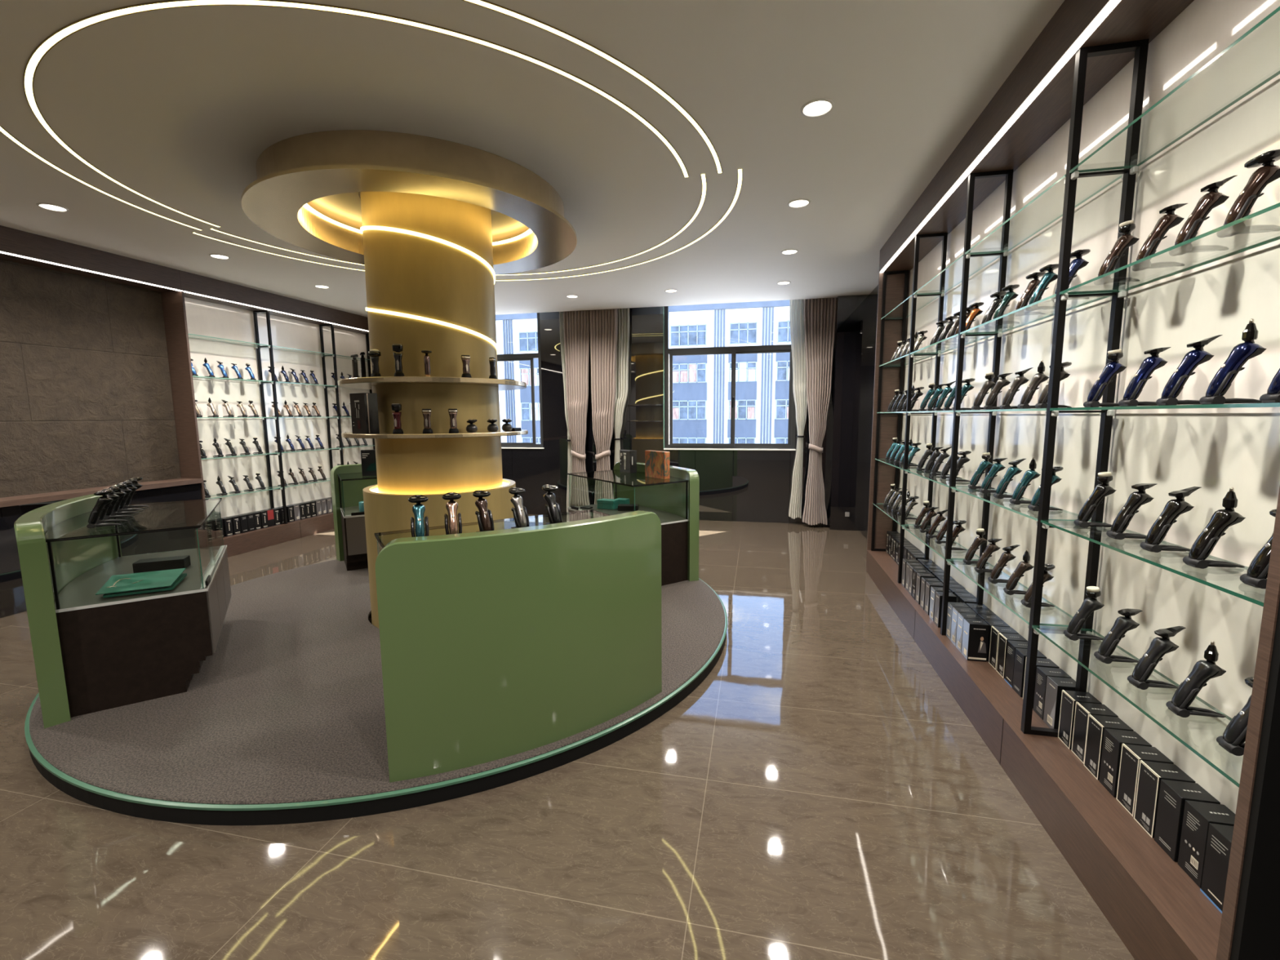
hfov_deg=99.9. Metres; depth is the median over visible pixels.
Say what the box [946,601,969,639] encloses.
product box
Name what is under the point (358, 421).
print
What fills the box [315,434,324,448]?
electric shaver
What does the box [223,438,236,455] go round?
electric shaver
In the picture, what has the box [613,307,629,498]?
sheer curtain
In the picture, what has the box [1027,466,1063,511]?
electric shaver
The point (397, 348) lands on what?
electric shaver
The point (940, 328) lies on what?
electric shaver
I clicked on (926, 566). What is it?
product box
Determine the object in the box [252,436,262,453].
electric shaver
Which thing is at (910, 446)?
electric shaver
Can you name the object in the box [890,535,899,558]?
product box
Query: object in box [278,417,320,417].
glass shelf
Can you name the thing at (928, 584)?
product box
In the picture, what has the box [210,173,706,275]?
recessed light
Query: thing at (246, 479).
electric shaver
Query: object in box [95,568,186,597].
gift box
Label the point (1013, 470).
electric shaver
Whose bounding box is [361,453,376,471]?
print
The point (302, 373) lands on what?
electric shaver
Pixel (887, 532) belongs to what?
product box
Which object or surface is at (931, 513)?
electric shaver
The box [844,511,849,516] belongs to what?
wall socket
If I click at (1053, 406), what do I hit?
glass shelf
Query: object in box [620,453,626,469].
print
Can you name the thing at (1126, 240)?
electric shaver
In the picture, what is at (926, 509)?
electric shaver
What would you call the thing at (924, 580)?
product box
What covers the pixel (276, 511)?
product box
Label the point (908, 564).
product box
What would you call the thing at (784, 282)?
recessed light
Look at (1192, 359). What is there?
electric shaver
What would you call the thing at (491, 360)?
electric shaver
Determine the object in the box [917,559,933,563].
product box
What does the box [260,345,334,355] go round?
glass shelf
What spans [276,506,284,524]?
product box
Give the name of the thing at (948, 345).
glass shelf
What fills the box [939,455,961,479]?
electric shaver
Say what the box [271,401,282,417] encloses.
electric shaver
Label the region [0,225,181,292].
trim
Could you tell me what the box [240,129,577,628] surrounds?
column
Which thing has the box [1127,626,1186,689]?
electric shaver
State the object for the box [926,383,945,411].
electric shaver
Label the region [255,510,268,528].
product box
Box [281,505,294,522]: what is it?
product box
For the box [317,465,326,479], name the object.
electric shaver
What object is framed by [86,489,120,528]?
electric shaver
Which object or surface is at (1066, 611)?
glass shelf
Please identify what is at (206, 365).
electric shaver
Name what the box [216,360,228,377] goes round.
electric shaver
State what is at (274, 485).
glass shelf
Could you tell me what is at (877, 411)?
glass shelf
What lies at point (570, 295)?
recessed light
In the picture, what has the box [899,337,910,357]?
electric shaver
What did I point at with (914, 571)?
product box
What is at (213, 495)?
glass shelf
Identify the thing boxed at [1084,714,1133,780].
product box
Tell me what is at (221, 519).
product box
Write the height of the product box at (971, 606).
0.201 m
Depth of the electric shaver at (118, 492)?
2.97 m
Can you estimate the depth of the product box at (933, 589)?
3.38 m
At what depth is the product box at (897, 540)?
4.68 m
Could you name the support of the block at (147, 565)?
on the display counter at (92, 653)
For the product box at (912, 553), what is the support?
on the display cabinet at (1117, 112)
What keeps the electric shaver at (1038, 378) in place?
on the display cabinet at (1117, 112)
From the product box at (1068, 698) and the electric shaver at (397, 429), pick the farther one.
the electric shaver at (397, 429)
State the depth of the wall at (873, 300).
6.53 m
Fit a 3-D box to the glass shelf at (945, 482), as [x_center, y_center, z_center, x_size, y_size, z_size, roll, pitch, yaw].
[1.972,-0.017,3.531,0.206,0.009,0.978,1,7,12]
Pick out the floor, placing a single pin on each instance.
(823, 793)
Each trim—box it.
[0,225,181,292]
[0,478,202,507]
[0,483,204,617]
[662,306,664,448]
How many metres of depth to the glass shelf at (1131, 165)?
1.72 m
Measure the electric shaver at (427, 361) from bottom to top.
0.162 m
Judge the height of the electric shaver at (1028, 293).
0.189 m
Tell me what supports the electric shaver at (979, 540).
on the display cabinet at (1117, 112)
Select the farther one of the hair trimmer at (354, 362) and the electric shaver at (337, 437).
the electric shaver at (337, 437)
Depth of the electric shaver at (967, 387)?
3.17 m
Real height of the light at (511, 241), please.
0.014 m
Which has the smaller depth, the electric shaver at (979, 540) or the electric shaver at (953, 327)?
the electric shaver at (979, 540)
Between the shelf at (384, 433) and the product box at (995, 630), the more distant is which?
the shelf at (384, 433)
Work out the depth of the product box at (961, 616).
2.93 m
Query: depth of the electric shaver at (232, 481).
6.05 m
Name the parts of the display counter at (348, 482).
glass panel, edge trim, drawer, glass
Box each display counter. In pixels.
[13,494,231,728]
[330,463,377,570]
[374,509,662,782]
[567,462,699,586]
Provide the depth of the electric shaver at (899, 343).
4.75 m
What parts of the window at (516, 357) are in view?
sash, sill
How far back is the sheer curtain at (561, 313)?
7.88 m
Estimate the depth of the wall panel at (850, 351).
6.85 m
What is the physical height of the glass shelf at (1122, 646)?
0.009 m
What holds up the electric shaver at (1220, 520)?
on the display cabinet at (1117, 112)
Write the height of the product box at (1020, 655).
0.201 m
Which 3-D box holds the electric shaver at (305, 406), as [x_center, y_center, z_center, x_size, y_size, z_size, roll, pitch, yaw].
[-4.363,-0.917,7.041,0.122,0.183,0.049,2,7,17]
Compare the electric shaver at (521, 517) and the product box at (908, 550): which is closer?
the electric shaver at (521, 517)
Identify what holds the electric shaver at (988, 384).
on the display cabinet at (1117, 112)
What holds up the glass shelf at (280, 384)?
attached to the display cabinet at (212, 319)
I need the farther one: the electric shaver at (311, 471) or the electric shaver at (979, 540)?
the electric shaver at (311, 471)
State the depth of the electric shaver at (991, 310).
2.81 m
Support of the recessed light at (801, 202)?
in the ceiling
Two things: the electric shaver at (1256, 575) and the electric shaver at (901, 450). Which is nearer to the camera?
the electric shaver at (1256, 575)
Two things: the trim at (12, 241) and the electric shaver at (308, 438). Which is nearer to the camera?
the trim at (12, 241)
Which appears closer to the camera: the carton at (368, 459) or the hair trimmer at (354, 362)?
the hair trimmer at (354, 362)
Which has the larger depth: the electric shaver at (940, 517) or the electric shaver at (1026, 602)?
the electric shaver at (940, 517)
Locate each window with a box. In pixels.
[497,312,543,448]
[663,306,795,450]
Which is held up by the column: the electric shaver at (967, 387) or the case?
the case
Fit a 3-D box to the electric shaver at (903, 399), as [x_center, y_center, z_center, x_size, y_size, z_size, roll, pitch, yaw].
[2.211,-0.667,4.491,0.122,0.194,0.049,1,7,9]
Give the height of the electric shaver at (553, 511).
0.208 m
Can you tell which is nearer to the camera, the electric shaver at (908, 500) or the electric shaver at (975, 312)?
the electric shaver at (975, 312)
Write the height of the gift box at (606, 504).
0.084 m
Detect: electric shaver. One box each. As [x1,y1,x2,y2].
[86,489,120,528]
[96,486,127,524]
[103,484,133,519]
[111,481,138,515]
[117,479,143,512]
[123,477,148,509]
[191,359,198,376]
[195,400,202,417]
[199,440,207,457]
[202,357,215,377]
[203,480,210,497]
[206,397,218,417]
[212,437,223,457]
[215,475,227,495]
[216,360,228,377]
[222,400,233,417]
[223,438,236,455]
[227,475,240,493]
[231,363,243,379]
[235,400,247,417]
[239,438,250,454]
[242,475,253,491]
[244,363,256,380]
[247,400,258,417]
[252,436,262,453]
[255,472,266,489]
[267,366,278,382]
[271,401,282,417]
[273,436,284,452]
[276,471,287,485]
[280,365,290,382]
[283,400,293,417]
[285,434,295,451]
[288,467,297,484]
[289,368,300,382]
[293,401,302,417]
[294,435,306,450]
[297,467,308,483]
[299,369,310,383]
[302,403,312,417]
[305,435,315,449]
[308,467,317,481]
[309,369,319,384]
[311,401,321,417]
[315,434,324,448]
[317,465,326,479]
[332,403,341,417]
[335,434,344,447]
[342,402,350,416]
[344,431,352,446]
[352,438,359,446]
[361,438,368,445]
[368,349,381,377]
[391,343,404,376]
[391,403,403,434]
[408,494,429,537]
[421,350,431,376]
[421,408,432,433]
[442,492,462,534]
[448,408,458,433]
[460,355,471,377]
[466,419,477,432]
[472,489,494,532]
[487,418,497,431]
[488,357,497,378]
[502,418,512,431]
[508,487,529,528]
[542,484,562,524]
[883,484,896,506]
[884,437,900,459]
[886,389,899,412]
[886,488,902,508]
[888,440,904,461]
[890,340,902,360]
[891,391,903,412]
[891,489,907,511]
[893,440,910,462]
[894,340,908,359]
[895,390,906,411]
[897,489,914,515]
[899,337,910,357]
[899,438,915,464]
[901,384,915,411]
[905,330,918,355]
[905,496,919,519]
[907,442,921,466]
[911,386,924,411]
[913,501,930,528]
[914,330,928,351]
[916,443,933,471]
[919,382,935,411]
[919,506,938,533]
[924,446,943,473]
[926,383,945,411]
[926,509,947,537]
[929,320,948,345]
[930,446,951,475]
[933,381,955,410]
[934,520,956,543]
[937,315,957,342]
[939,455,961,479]
[942,386,962,410]
[943,520,966,550]
[946,311,967,337]
[948,450,971,481]
[951,377,975,410]
[954,306,975,334]
[962,528,988,564]
[965,302,984,332]
[968,452,995,489]
[971,372,997,409]
[973,538,1002,573]
[978,457,1008,493]
[979,291,1007,329]
[983,373,1012,409]
[987,544,1020,583]
[990,284,1019,324]
[993,458,1026,498]
[999,367,1033,408]
[1003,549,1034,595]
[1008,457,1040,504]
[1013,271,1045,316]
[1017,360,1048,408]
[1020,564,1055,608]
[1025,263,1058,311]
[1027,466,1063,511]
[1035,361,1071,408]
[1051,248,1090,302]
[1063,586,1104,640]
[1074,471,1116,527]
[1083,349,1126,407]
[1093,220,1140,285]
[1093,608,1142,663]
[1106,483,1156,539]
[1118,346,1171,406]
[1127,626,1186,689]
[1131,203,1187,271]
[1139,486,1200,552]
[1155,334,1222,405]
[1165,640,1226,717]
[1168,175,1236,256]
[1182,487,1245,568]
[1199,318,1266,404]
[1216,149,1279,237]
[1216,676,1253,755]
[1240,508,1276,588]
[1259,368,1279,403]
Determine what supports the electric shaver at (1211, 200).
on the display cabinet at (1117, 112)
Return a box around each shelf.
[188,333,270,346]
[192,375,273,382]
[196,417,276,417]
[200,452,279,459]
[204,486,282,498]
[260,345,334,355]
[262,381,336,386]
[272,477,330,487]
[274,447,339,453]
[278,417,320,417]
[324,354,370,361]
[335,444,374,448]
[337,376,526,391]
[341,429,528,438]
[872,502,923,524]
[875,457,924,470]
[876,411,928,413]
[879,353,936,366]
[880,293,938,319]
[901,524,979,560]
[903,469,982,487]
[906,410,986,413]
[910,333,995,354]
[912,252,1000,294]
[946,559,1073,626]
[950,486,1091,521]
[955,408,1101,412]
[960,292,1112,334]
[964,168,1124,254]
[1031,625,1239,787]
[1040,520,1263,606]
[1049,402,1279,410]
[1059,202,1279,294]
[1069,6,1279,173]
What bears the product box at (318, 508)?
on the display cabinet at (212, 319)
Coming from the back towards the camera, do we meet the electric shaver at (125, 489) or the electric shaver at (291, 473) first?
the electric shaver at (291, 473)
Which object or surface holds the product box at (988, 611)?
on the display cabinet at (1117, 112)
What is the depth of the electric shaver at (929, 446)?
3.88 m
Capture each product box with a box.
[221,517,233,537]
[221,519,224,537]
[226,515,240,534]
[234,514,248,533]
[243,513,255,531]
[247,511,262,529]
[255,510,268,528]
[263,509,274,527]
[268,507,280,525]
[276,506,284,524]
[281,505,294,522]
[289,504,300,520]
[293,502,306,519]
[302,502,311,518]
[306,501,316,517]
[311,500,321,515]
[315,498,326,515]
[324,497,332,513]
[885,531,898,553]
[888,533,900,555]
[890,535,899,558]
[892,537,906,561]
[895,539,909,563]
[897,542,911,565]
[901,559,918,587]
[902,544,915,559]
[903,546,918,559]
[905,562,923,591]
[906,549,922,559]
[907,565,926,595]
[910,551,924,559]
[911,568,930,599]
[912,555,924,560]
[915,572,935,604]
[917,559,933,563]
[920,561,937,566]
[920,577,940,609]
[924,564,941,569]
[924,581,943,615]
[927,568,943,573]
[928,586,951,621]
[932,572,943,577]
[933,591,956,627]
[935,575,955,580]
[939,579,959,584]
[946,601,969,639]
[949,583,964,588]
[949,587,968,594]
[950,606,976,646]
[954,591,975,602]
[955,612,982,653]
[959,596,976,603]
[961,617,989,662]
[965,603,988,608]
[971,608,995,614]
[977,613,1002,620]
[984,619,1010,662]
[988,626,1018,670]
[995,632,1027,678]
[1004,640,1027,687]
[1012,648,1047,697]
[1022,656,1059,708]
[1033,666,1071,719]
[1043,675,1075,728]
[1057,689,1102,749]
[1071,701,1118,764]
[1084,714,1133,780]
[1098,728,1151,797]
[1115,743,1173,816]
[1133,760,1195,838]
[1154,778,1220,862]
[1177,800,1235,888]
[1200,822,1233,913]
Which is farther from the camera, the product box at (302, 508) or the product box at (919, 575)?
the product box at (302, 508)
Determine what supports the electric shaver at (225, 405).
on the display cabinet at (212, 319)
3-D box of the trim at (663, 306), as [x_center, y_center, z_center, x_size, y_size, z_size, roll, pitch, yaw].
[0.340,-1.526,7.632,0.012,2.180,0.032,1,7,12]
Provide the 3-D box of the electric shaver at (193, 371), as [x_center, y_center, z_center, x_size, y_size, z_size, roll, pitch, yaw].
[-4.673,-1.170,5.589,0.122,0.189,0.073,1,7,12]
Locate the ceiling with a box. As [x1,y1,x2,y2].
[0,0,1064,316]
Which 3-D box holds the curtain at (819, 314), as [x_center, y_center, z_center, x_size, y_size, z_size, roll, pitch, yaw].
[2.319,-0.975,7.042,0.420,3.162,0.157,1,7,10]
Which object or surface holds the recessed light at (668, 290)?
in the ceiling
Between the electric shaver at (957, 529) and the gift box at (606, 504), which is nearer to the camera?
the electric shaver at (957, 529)
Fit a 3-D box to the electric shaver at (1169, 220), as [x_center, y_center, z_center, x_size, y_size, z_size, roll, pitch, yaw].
[1.599,-0.743,1.645,0.122,0.183,0.049,2,7,16]
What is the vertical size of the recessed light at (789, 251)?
0.007 m
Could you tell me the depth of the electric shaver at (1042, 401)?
2.21 m
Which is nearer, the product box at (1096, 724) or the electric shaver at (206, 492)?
the product box at (1096, 724)
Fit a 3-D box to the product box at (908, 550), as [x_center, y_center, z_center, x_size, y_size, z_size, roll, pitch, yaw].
[2.207,0.666,4.328,0.093,0.201,0.083,1,7,12]
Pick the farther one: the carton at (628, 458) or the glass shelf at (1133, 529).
the carton at (628, 458)
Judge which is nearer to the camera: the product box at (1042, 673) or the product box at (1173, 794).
the product box at (1173, 794)
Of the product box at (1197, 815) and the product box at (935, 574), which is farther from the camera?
the product box at (935, 574)
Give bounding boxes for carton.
[349,392,379,433]
[360,449,377,475]
[619,449,636,473]
[644,450,669,479]
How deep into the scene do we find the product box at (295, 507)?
6.83 m
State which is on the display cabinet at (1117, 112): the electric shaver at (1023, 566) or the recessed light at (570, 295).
the electric shaver at (1023, 566)
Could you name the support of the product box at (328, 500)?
on the display cabinet at (212, 319)
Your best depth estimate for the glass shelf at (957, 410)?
2.46 m
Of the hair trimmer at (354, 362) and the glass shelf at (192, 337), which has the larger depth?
the glass shelf at (192, 337)
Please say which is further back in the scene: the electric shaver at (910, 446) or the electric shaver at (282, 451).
the electric shaver at (282, 451)
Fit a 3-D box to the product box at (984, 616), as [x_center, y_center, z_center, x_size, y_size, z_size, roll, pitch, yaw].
[1.889,0.837,2.913,0.093,0.201,0.083,1,7,12]
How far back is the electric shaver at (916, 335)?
4.26 m
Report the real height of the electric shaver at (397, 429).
0.186 m
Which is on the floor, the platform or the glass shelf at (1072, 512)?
the platform
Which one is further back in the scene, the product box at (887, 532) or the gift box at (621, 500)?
the gift box at (621, 500)
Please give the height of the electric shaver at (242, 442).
0.183 m
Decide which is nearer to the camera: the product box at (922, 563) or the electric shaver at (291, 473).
the product box at (922, 563)
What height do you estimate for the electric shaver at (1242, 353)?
0.214 m
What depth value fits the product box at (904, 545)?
4.48 m
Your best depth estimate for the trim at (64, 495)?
4.55 m
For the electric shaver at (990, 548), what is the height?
0.183 m
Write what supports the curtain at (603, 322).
hanging from the ceiling
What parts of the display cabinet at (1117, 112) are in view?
panel, rack frame, rack frame, rack frame, rack frame, panel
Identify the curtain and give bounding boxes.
[559,311,572,511]
[563,310,590,506]
[590,308,617,504]
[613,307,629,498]
[788,299,807,519]
[802,297,836,524]
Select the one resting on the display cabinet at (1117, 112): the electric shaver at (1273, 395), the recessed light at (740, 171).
the electric shaver at (1273, 395)
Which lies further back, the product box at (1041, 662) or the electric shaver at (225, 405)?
the electric shaver at (225, 405)
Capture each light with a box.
[0,0,722,230]
[22,0,688,226]
[35,202,69,212]
[192,168,742,280]
[208,253,230,259]
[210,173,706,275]
[304,203,531,244]
[314,284,329,288]
[360,226,497,353]
[565,294,578,297]
[664,288,677,292]
[776,280,791,284]
[780,248,798,254]
[787,198,810,208]
[800,97,834,117]
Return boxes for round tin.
[358,501,364,511]
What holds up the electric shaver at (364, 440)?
on the display cabinet at (212, 319)
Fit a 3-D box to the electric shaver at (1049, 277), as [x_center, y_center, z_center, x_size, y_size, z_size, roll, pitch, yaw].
[1.740,-0.825,2.305,0.122,0.189,0.073,1,7,12]
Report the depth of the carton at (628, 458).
5.17 m
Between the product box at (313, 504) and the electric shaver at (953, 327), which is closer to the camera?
the electric shaver at (953, 327)
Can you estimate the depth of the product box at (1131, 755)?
1.75 m
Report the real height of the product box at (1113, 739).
0.201 m
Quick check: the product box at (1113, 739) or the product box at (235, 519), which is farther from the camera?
the product box at (235, 519)
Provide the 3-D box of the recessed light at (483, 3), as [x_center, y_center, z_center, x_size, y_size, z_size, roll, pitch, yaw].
[-1.706,-1.788,2.734,4.083,0.006,2.141,1,7,12]
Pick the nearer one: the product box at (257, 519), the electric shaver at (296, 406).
the product box at (257, 519)
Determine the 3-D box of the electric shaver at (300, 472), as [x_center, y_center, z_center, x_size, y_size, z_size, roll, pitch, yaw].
[-4.387,-0.061,6.992,0.122,0.194,0.049,1,7,13]
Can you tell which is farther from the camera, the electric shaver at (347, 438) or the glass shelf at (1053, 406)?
the electric shaver at (347, 438)
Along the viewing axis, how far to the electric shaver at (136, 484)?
3.32 m
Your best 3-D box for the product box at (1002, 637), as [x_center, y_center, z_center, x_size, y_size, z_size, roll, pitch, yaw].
[1.834,0.869,2.654,0.093,0.201,0.083,1,7,12]
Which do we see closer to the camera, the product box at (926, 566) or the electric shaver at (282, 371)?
the product box at (926, 566)
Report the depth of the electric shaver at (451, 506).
2.39 m
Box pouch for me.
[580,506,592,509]
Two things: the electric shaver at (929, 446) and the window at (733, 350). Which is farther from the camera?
the window at (733, 350)
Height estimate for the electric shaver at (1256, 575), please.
0.189 m
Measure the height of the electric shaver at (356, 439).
0.194 m
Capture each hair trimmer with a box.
[350,354,358,377]
[360,351,366,377]
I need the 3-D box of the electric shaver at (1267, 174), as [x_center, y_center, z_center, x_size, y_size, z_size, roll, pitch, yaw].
[1.526,-0.707,1.327,0.122,0.189,0.073,1,7,13]
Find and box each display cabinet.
[0,251,375,557]
[866,0,1279,959]
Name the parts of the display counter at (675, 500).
drawer, glass, edge trim, green panel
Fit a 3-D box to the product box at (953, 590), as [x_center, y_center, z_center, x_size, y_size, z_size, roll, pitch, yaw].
[1.984,0.784,3.358,0.093,0.201,0.083,1,7,12]
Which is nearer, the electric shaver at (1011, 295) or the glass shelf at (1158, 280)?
the glass shelf at (1158, 280)
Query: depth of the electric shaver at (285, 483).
6.67 m
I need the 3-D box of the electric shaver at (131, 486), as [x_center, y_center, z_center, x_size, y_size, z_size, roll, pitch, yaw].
[-3.051,0.093,3.208,0.122,0.189,0.073,-5,8,-33]
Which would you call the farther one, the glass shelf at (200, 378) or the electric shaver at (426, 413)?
the glass shelf at (200, 378)
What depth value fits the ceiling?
2.63 m
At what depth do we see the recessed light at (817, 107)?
2.58 m
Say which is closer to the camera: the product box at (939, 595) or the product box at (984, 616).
the product box at (984, 616)
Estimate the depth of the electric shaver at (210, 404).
5.80 m
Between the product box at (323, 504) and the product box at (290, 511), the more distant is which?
the product box at (323, 504)
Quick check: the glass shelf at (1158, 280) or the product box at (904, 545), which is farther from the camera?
the product box at (904, 545)
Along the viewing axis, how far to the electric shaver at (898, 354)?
4.59 m
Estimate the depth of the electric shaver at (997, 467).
2.77 m
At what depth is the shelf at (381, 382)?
3.42 m
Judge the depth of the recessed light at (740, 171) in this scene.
4.63 m
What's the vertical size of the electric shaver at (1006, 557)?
0.194 m
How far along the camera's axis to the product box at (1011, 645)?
2.57 m
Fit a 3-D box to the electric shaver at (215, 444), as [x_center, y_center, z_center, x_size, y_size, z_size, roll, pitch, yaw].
[-4.622,-0.361,5.873,0.122,0.214,0.049,2,7,17]
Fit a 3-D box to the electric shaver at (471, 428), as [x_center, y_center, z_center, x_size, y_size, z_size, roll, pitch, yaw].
[-1.089,-0.350,3.482,0.073,0.086,0.072,-3,7,-22]
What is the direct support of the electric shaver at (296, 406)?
on the display cabinet at (212, 319)
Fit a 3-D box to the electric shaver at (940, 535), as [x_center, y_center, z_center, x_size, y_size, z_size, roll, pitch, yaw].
[1.974,0.304,3.460,0.122,0.214,0.049,1,7,11]
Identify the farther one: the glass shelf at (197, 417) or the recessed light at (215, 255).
the glass shelf at (197, 417)
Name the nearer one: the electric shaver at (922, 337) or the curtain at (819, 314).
the electric shaver at (922, 337)
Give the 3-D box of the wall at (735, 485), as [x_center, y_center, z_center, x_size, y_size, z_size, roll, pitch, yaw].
[-0.545,-1.099,7.987,7.700,3.300,0.220,1,7,12]
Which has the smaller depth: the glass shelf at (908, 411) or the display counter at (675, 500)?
the glass shelf at (908, 411)
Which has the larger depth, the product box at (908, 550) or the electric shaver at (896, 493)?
the electric shaver at (896, 493)
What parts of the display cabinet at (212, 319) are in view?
panel, rack frame, panel, rack frame, rack frame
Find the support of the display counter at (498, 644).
on the platform
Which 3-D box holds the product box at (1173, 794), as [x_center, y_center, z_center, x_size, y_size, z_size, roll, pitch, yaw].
[1.595,0.999,1.573,0.093,0.201,0.083,1,7,12]
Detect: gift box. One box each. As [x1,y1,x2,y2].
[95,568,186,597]
[596,498,618,509]
[614,497,629,505]
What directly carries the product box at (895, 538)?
on the display cabinet at (1117, 112)
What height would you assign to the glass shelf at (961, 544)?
0.009 m
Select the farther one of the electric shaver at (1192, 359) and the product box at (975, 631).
the product box at (975, 631)
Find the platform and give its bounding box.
[24,559,727,825]
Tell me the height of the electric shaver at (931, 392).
0.200 m
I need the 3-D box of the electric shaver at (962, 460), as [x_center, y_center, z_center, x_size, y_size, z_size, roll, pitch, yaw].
[1.936,-0.082,3.239,0.122,0.189,0.073,1,7,13]
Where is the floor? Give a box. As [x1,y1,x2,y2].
[0,514,1134,959]
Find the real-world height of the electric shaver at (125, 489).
0.189 m
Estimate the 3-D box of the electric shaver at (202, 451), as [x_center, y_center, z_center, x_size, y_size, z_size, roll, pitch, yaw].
[-4.663,-0.327,5.698,0.122,0.189,0.073,2,7,16]
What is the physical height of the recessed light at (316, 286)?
0.007 m
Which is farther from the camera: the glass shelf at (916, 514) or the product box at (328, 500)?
the product box at (328, 500)
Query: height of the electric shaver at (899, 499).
0.194 m
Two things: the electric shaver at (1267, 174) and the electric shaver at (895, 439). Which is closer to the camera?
the electric shaver at (1267, 174)
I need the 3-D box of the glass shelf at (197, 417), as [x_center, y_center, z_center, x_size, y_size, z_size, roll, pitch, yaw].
[-4.566,-0.698,6.018,0.206,0.009,0.962,1,7,12]
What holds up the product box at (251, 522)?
on the display cabinet at (212, 319)
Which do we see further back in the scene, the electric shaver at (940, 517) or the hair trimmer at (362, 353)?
the electric shaver at (940, 517)
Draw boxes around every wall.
[0,259,181,497]
[501,306,831,524]
[859,284,878,538]
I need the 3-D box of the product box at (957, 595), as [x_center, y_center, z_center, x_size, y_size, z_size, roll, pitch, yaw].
[1.970,0.794,3.272,0.093,0.201,0.083,1,7,12]
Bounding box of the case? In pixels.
[511,427,521,431]
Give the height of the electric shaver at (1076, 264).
0.189 m
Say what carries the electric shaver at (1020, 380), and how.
on the display cabinet at (1117, 112)
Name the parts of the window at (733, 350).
sash, sill, sash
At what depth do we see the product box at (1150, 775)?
1.66 m
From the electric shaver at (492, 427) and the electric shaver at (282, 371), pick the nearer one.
the electric shaver at (492, 427)
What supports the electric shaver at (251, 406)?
on the display cabinet at (212, 319)
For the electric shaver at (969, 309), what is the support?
on the display cabinet at (1117, 112)
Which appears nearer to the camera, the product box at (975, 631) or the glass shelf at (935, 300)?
the product box at (975, 631)
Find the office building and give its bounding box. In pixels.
[495,299,791,448]
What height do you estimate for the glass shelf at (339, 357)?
0.009 m
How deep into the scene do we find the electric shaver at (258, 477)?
6.37 m
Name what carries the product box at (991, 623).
on the display cabinet at (1117, 112)
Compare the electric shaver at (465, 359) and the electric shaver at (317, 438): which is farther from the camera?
the electric shaver at (317, 438)
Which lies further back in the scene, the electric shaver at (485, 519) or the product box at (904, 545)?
the product box at (904, 545)
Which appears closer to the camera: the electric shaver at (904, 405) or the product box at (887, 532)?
the electric shaver at (904, 405)
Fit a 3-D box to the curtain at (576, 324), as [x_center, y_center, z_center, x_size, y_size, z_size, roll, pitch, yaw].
[-0.891,-1.030,7.740,0.386,3.172,0.169,0,7,3]
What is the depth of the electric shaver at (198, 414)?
5.63 m
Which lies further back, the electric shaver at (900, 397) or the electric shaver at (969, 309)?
the electric shaver at (900, 397)
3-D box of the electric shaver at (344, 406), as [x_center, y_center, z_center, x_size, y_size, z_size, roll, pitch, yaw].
[-4.219,-1.012,7.695,0.122,0.214,0.049,1,7,11]
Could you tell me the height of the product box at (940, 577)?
0.201 m
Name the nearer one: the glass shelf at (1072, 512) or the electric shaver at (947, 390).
the glass shelf at (1072, 512)
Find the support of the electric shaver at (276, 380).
on the display cabinet at (212, 319)
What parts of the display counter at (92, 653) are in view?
green panel, glass, edge trim, sliding glass door, drawer, sliding glass door, drawer, drawer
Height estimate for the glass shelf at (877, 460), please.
0.009 m
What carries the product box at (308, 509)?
on the display cabinet at (212, 319)
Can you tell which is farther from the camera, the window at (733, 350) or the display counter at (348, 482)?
the window at (733, 350)
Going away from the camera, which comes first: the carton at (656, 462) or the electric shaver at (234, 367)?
the carton at (656, 462)
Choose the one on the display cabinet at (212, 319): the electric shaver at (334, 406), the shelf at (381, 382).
the electric shaver at (334, 406)
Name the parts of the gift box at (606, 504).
box lid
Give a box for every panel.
[826,294,869,530]
[1230,599,1279,959]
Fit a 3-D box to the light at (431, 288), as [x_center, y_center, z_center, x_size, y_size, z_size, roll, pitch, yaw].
[-1.449,-1.188,3.778,0.856,0.987,0.856,1,7,12]
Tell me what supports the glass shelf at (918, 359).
attached to the display cabinet at (1117, 112)
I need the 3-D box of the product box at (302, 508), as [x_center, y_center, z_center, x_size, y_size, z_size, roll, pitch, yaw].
[-4.380,0.404,6.928,0.093,0.201,0.083,1,7,12]
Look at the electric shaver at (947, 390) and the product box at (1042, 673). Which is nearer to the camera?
the product box at (1042, 673)
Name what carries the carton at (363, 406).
on the column
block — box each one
[132,555,191,573]
[617,504,639,511]
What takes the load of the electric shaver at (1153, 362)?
on the display cabinet at (1117, 112)
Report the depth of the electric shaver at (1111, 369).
1.88 m
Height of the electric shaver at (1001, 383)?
0.183 m
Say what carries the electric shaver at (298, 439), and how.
on the display cabinet at (212, 319)
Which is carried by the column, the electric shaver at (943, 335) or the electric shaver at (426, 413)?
the electric shaver at (426, 413)
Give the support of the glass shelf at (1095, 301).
attached to the display cabinet at (1117, 112)
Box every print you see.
[352,400,360,429]
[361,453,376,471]
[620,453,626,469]
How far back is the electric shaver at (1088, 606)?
1.97 m
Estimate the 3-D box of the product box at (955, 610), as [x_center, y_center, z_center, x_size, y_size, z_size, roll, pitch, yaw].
[1.811,0.826,3.017,0.094,0.201,0.083,1,7,12]
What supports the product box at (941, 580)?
on the display cabinet at (1117, 112)

